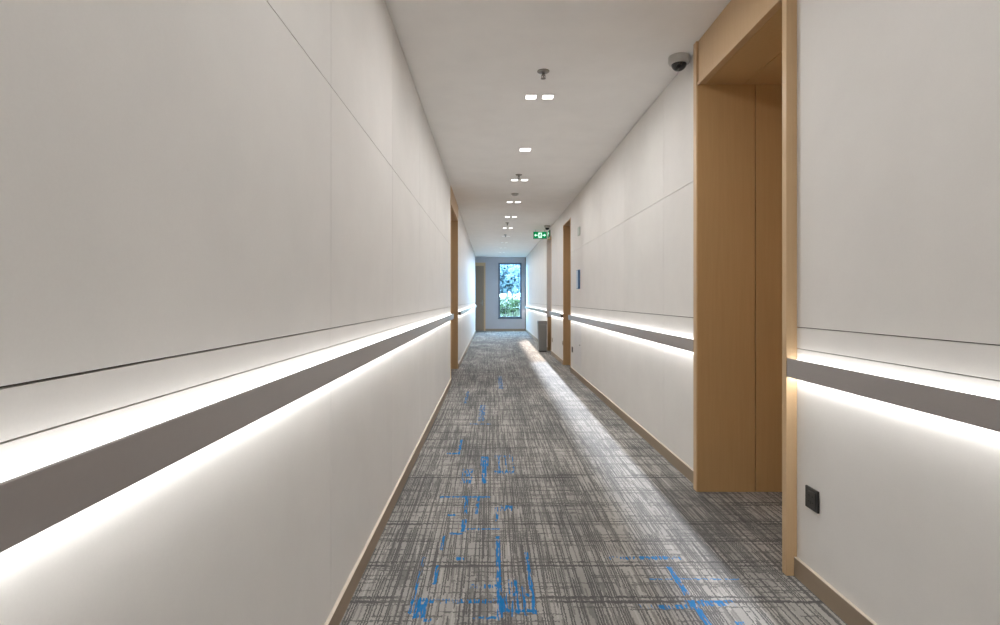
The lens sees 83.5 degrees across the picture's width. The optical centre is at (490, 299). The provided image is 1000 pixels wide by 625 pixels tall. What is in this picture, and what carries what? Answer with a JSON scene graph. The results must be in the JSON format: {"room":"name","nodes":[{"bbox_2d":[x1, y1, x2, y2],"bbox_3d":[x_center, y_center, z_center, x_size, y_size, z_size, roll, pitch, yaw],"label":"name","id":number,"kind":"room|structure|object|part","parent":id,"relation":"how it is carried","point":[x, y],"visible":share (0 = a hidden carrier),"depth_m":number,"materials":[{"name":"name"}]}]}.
{"room":"hotel corridor","nodes":[
{"label":"hotel corridor","id":0,"kind":"room"},
{"bbox_2d":[0,0,450,624],"bbox_3d":[-0.608,-0.200,2.990,0.120,2.700,9.180,0,0,0],"label":"wall","id":1,"kind":"structure","parent":0,"point":[202,201],"depth_m":1.09,"materials":[{"name":"white paint"}]},
{"bbox_2d":[0,314,453,552],"bbox_3d":[-0.525,0.226,2.987,0.043,0.070,9.175,0,0,0],"label":"handrail","id":2,"kind":"object","parent":1,"relation":"attached to","point":[34,498],"visible":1,"depth_m":0.81,"materials":[{"name":"grey metal"}]},
{"bbox_2d":[325,379,450,624],"bbox_3d":[-0.542,1.110,2.990,0.012,0.080,9.180,0,0,0],"label":"baseboard","id":3,"kind":"structure","parent":1,"relation":"attached to","point":[339,609],"depth_m":2.60,"materials":[{"name":"brown wood"}]},
{"bbox_2d":[450,187,457,368],"bbox_3d":[-0.815,-0.198,8.455,0.546,2.696,1.750,0,0,0],"label":"door","id":4,"kind":"structure","parent":1,"relation":"in","point":[454,206],"depth_m":9.30,"materials":[{"name":"brown wood"}]},
{"bbox_3d":[-0.808,-1.313,8.455,0.480,0.014,1.690,0,0,0],"label":"soffit panel","id":5,"kind":"part","parent":4,"relation":"part of","materials":[{"name":"brown wood"}]},
{"bbox_2d":[458,208,474,362],"bbox_3d":[-0.608,-0.200,14.440,0.120,2.700,10.220,0,0,0],"label":"wall","id":6,"kind":"structure","parent":0,"point":[466,255],"depth_m":12.03,"materials":[{"name":"white paint"}]},
{"bbox_2d":[458,330,475,368],"bbox_3d":[-0.542,1.110,14.440,0.012,0.080,10.220,0,0,0],"label":"baseboard","id":7,"kind":"structure","parent":6,"relation":"attached to","point":[468,345],"depth_m":11.77,"materials":[{"name":"brown wood"}]},
{"bbox_2d":[458,305,476,314],"bbox_3d":[-0.525,0.226,14.440,0.043,0.070,10.200,0,0,0],"label":"handrail","id":8,"kind":"object","parent":6,"relation":"attached to","point":[463,311],"visible":1,"depth_m":11.29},
{"bbox_2d":[475,257,524,328],"bbox_3d":[-0.013,-0.200,20.600,3.173,2.700,0.200,0,0,0],"label":"wall","id":9,"kind":"structure","parent":0,"point":[492,321],"depth_m":20.50,"materials":[{"name":"paint"}]},
{"bbox_2d":[475,263,485,330],"bbox_3d":[-0.680,-0.100,20.465,0.960,2.500,0.069,0,0,0],"label":"door","id":10,"kind":"structure","parent":9,"relation":"in","point":[480,268],"depth_m":20.49,"materials":[{"name":"brown wood"}]},
{"bbox_2d":[486,329,524,330],"bbox_3d":[0.536,1.110,20.494,1.473,0.080,0.012,0,0,0],"label":"baseboard","id":11,"kind":"structure","parent":9,"relation":"attached to","point":[486,329],"depth_m":20.49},
{"bbox_2d":[498,263,521,318],"bbox_3d":[0.695,-0.315,20.517,0.886,2.050,0.105,0,0,0],"label":"window","id":12,"kind":"structure","parent":9,"relation":"in","point":[499,264],"depth_m":20.48,"materials":[{"name":"glass"}]},
{"bbox_2d":[525,257,525,328],"bbox_3d":[1.258,-0.195,20.485,0.029,2.690,0.029,0,0,0],"label":"trim","id":13,"kind":"structure","parent":9,"relation":"attached to","point":[525,257],"depth_m":20.47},
{"bbox_2d":[385,0,730,256],"bbox_3d":[0.387,-1.610,9.550,3.973,0.120,22.500,0,0,0],"label":"ceiling","id":14,"kind":"structure","parent":0,"point":[472,64],"depth_m":4.04,"materials":[{"name":"paint"}]},
{"bbox_2d":[519,148,531,151],"bbox_3d":[0.354,-1.548,5.790,0.124,0.004,0.124,0,0,0],"label":"recessed light","id":15,"kind":"object","parent":14,"relation":"in","point":[520,149],"visible":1,"depth_m":5.78,"materials":[{"name":"white plastic"}]},
{"bbox_2d":[525,94,554,98],"bbox_3d":[0.370,-1.548,4.280,0.222,0.004,0.094,0,0,0],"label":"recessed light","id":16,"kind":"object","parent":14,"relation":"in","point":[527,96],"visible":1,"depth_m":4.27,"materials":[{"name":"white plastic"}]},
{"bbox_2d":[533,230,546,238],"bbox_3d":[1.090,-1.448,12.448,0.301,0.203,0.028,0,0,0],"label":"exit sign","id":17,"kind":"object","parent":14,"relation":"hanging from","point":[536,235],"visible":1,"depth_m":12.44,"materials":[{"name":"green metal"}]},
{"bbox_3d":[1.090,-1.427,12.437,0.285,0.145,0.002,0,0,0],"label":"green panel","id":18,"kind":"part","parent":17,"relation":"part of","materials":[{"name":"green plastic"}]},
{"bbox_2d":[537,69,549,79],"bbox_3d":[0.355,-1.523,3.800,0.084,0.054,0.084,0,0,0],"label":"sprinkler","id":19,"kind":"object","parent":14,"relation":"attached to","point":[543,72],"visible":1,"depth_m":3.79,"materials":[{"name":"silver metal"}]},
{"bbox_2d":[668,52,689,71],"bbox_3d":[1.200,-1.505,3.575,0.133,0.092,0.133,0,0,0],"label":"dome camera","id":20,"kind":"object","parent":14,"relation":"attached to","point":[678,62],"visible":1,"depth_m":3.54,"materials":[{"name":"grey plastic"}]},
{"bbox_2d":[340,331,846,624],"bbox_3d":[0.387,1.210,9.550,3.973,0.120,22.500,0,0,0],"label":"floor","id":21,"kind":"structure","parent":0,"point":[526,499],"depth_m":2.84,"materials":[{"name":"carpet"}]},
{"bbox_2d":[537,320,546,351],"bbox_3d":[1.131,0.808,12.410,0.197,0.684,0.266,0,0,0],"label":"trash bin","id":22,"kind":"object","parent":21,"relation":"on","point":[541,324],"visible":1,"depth_m":12.28,"materials":[{"name":"grey metal"}]},
{"bbox_3d":[1.131,0.510,12.410,0.197,0.080,0.266,0,0,0],"label":"lid","id":23,"kind":"part","parent":22,"relation":"part of","materials":[{"name":"grey metal"}]},
{"bbox_3d":[1.131,0.870,12.280,0.133,0.440,0.007,0,0,0],"label":"panel","id":24,"kind":"part","parent":22,"relation":"part of","materials":[{"name":"grey metal"}]},
{"bbox_2d":[526,0,999,624],"bbox_3d":[1.333,-0.200,9.450,0.120,2.700,22.100,0,0,0],"label":"wall","id":25,"kind":"structure","parent":0,"point":[898,101],"depth_m":1.88,"materials":[{"name":"white paint"}]},
{"bbox_2d":[525,329,537,341],"bbox_3d":[1.267,1.110,16.550,0.012,0.080,7.900,0,0,0],"label":"baseboard","id":26,"kind":"structure","parent":25,"relation":"attached to","point":[526,330],"depth_m":17.44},
{"bbox_2d":[525,306,546,313],"bbox_3d":[1.250,0.282,16.530,0.043,0.078,7.840,0,0,0],"label":"handrail","id":27,"kind":"object","parent":25,"relation":"attached to","point":[526,307],"visible":1,"depth_m":14.96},
{"bbox_2d":[549,311,562,317],"bbox_3d":[1.250,0.282,10.830,0.043,0.078,1.930,0,0,0],"label":"handrail","id":28,"kind":"object","parent":25,"relation":"attached to","point":[556,314],"visible":1,"depth_m":10.51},
{"bbox_2d":[551,350,562,364],"bbox_3d":[1.267,1.110,10.830,0.012,0.080,1.940,0,0,0],"label":"baseboard","id":29,"kind":"structure","parent":25,"relation":"attached to","point":[557,357],"depth_m":10.62,"materials":[{"name":"brown wood"}]},
{"bbox_2d":[563,217,570,366],"bbox_3d":[1.371,-0.198,9.395,0.204,2.696,0.930,0,0,0],"label":"door","id":30,"kind":"structure","parent":25,"relation":"in","point":[567,226],"depth_m":9.83,"materials":[{"name":"brown wood"}]},
{"bbox_2d":[574,323,580,367],"bbox_3d":[1.265,0.660,8.210,0.016,0.620,0.620,0,0,0],"label":"access panel","id":31,"kind":"object","parent":25,"relation":"attached to","point":[577,327],"visible":1,"depth_m":8.21,"materials":[{"name":"white paint"}]},
{"bbox_2d":[576,270,579,288],"bbox_3d":[1.257,-0.289,8.080,0.032,0.274,0.160,0,0,0],"label":"wall sign","id":32,"kind":"object","parent":25,"relation":"attached to","point":[577,271],"visible":1,"depth_m":8.02,"materials":[{"name":"blue plastic"}]},
{"bbox_2d":[568,315,692,351],"bbox_3d":[1.250,0.282,6.164,0.043,0.078,5.522,0,0,0],"label":"handrail","id":33,"kind":"object","parent":25,"relation":"attached to","point":[679,342],"visible":0.89,"depth_m":4.51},
{"bbox_2d":[570,367,692,482],"bbox_3d":[1.267,1.110,6.166,0.012,0.080,5.528,0,0,0],"label":"baseboard","id":34,"kind":"structure","parent":25,"relation":"attached to","point":[687,471],"depth_m":4.60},
{"bbox_2d":[693,0,799,575],"bbox_3d":[1.701,-0.199,2.866,0.944,2.698,1.072,0,0,0],"label":"door","id":35,"kind":"structure","parent":25,"relation":"in","point":[745,327],"depth_m":3.35,"materials":[{"name":"brown wood"}]},
{"bbox_3d":[1.405,-0.068,3.359,0.345,2.436,0.026,0,0,0],"label":"reveal panel","id":36,"kind":"part","parent":35,"relation":"part of","materials":[{"name":"brown wood"}]},
{"bbox_3d":[1.392,-1.292,2.856,0.228,0.016,0.981,0,0,0],"label":"soffit panel","id":37,"kind":"part","parent":35,"relation":"part of","materials":[{"name":"brown wood"}]},
{"bbox_3d":[1.766,-1.292,2.856,0.513,0.016,0.981,0,0,0],"label":"soffit panel","id":38,"kind":"part","parent":35,"relation":"part of","materials":[{"name":"brown wood"}]},
{"bbox_3d":[1.803,-0.068,3.359,0.440,2.436,0.026,0,0,0],"label":"reveal panel","id":39,"kind":"part","parent":35,"relation":"part of","materials":[{"name":"brown wood"}]},
{"bbox_2d":[805,485,818,513],"bbox_3d":[1.268,0.788,2.212,0.011,0.086,0.086,0,0,0],"label":"wall socket","id":40,"kind":"object","parent":25,"relation":"attached to","point":[811,495],"visible":1,"depth_m":2.20,"materials":[{"name":"black plastic"}]},
{"bbox_2d":[794,557,877,624],"bbox_3d":[1.267,1.110,0.365,0.012,0.080,3.930,0,0,0],"label":"baseboard","id":41,"kind":"structure","parent":25,"relation":"attached to","point":[840,605],"depth_m":2.08,"materials":[{"name":"brown wood"}]},
{"bbox_2d":[787,358,999,431],"bbox_3d":[1.250,0.282,0.364,0.043,0.078,3.929,0,0,0],"label":"handrail","id":42,"kind":"object","parent":25,"relation":"attached to","point":[968,408],"visible":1,"depth_m":1.65,"materials":[{"name":"grey metal"}]},
{"label":"outside","id":43,"kind":"structure","parent":0,"visible":0},
{"bbox_2d":[500,308,519,315],"bbox_3d":[5.000,1.450,57.850,70.000,0.100,74.300,0,0,0],"label":"ground","id":44,"kind":"structure","parent":43,"point":[509,314],"depth_m":52.27,"materials":[{"name":"green plant"}]},
{"bbox_2d":[500,300,515,315],"bbox_3d":[0.604,0.700,24.234,1.088,1.409,0.765,0,0,-14],"label":"shrub","id":45,"kind":"object","parent":44,"relation":"on","point":[504,307],"visible":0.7,"depth_m":24.14,"materials":[{"name":"green plant"}]},
{"bbox_2d":[500,265,516,313],"bbox_3d":[1.396,-1.303,54.842,3.294,5.412,3.486,0,0,0],"label":"tree","id":46,"kind":"object","parent":44,"relation":"on","point":[505,284],"visible":0.52,"depth_m":54.03,"materials":[{"name":"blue plant"}]},
{"bbox_2d":[500,294,517,315],"bbox_3d":[0.800,0.576,27.506,1.417,1.657,0.936,0,0,0],"label":"shrub","id":47,"kind":"object","parent":44,"relation":"on","point":[506,298],"visible":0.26,"depth_m":27.45,"materials":[{"name":"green plant"}]},
{"bbox_2d":[509,265,519,288],"bbox_3d":[3.128,-1.047,50.018,3.181,4.901,3.240,0,0,0],"label":"tree","id":48,"kind":"object","parent":44,"relation":"on","point":[514,276],"visible":0.18,"depth_m":48.95,"materials":[{"name":"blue plant"}]},
{"bbox_2d":[509,299,519,315],"bbox_3d":[1.117,0.685,25.051,1.216,1.438,0.817,0,0,0],"label":"shrub","id":49,"kind":"object","parent":44,"relation":"on","point":[517,302],"visible":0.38,"depth_m":24.89,"materials":[{"name":"green plant"}]},
{"bbox_2d":[509,265,519,308],"bbox_3d":[2.315,-1.559,61.932,3.262,5.925,3.871,0,0,0],"label":"tree","id":50,"kind":"object","parent":44,"relation":"on","point":[514,291],"visible":0.02,"depth_m":60.74,"materials":[{"name":"green plant"}]},
{"bbox_2d":[509,294,519,314],"bbox_3d":[1.825,0.497,40.997,1.512,1.817,1.309,0,0,0],"label":"shrub","id":51,"kind":"object","parent":44,"relation":"on","point":[518,297],"visible":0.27,"depth_m":40.83,"materials":[{"name":"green plant"}]},
{"bbox_3d":[1.333,-1.448,12.200,0.120,0.196,0.800,0,0,0],"label":"wall","id":52,"kind":"structure","parent":0,"visible":0},
{"bbox_2d":[547,236,550,350],"bbox_3d":[1.362,-0.198,12.200,0.222,2.696,0.800,0,0,0],"label":"door","id":53,"kind":"structure","parent":52,"relation":"in","point":[549,238],"depth_m":12.57,"materials":[{"name":"brown wood"}]},
{"bbox_3d":[1.342,-0.482,12.585,0.182,1.735,0.030,0,0,0],"label":"jamb panel","id":54,"kind":"part","parent":53,"relation":"part of","materials":[{"name":"brown wood"}]}
]}

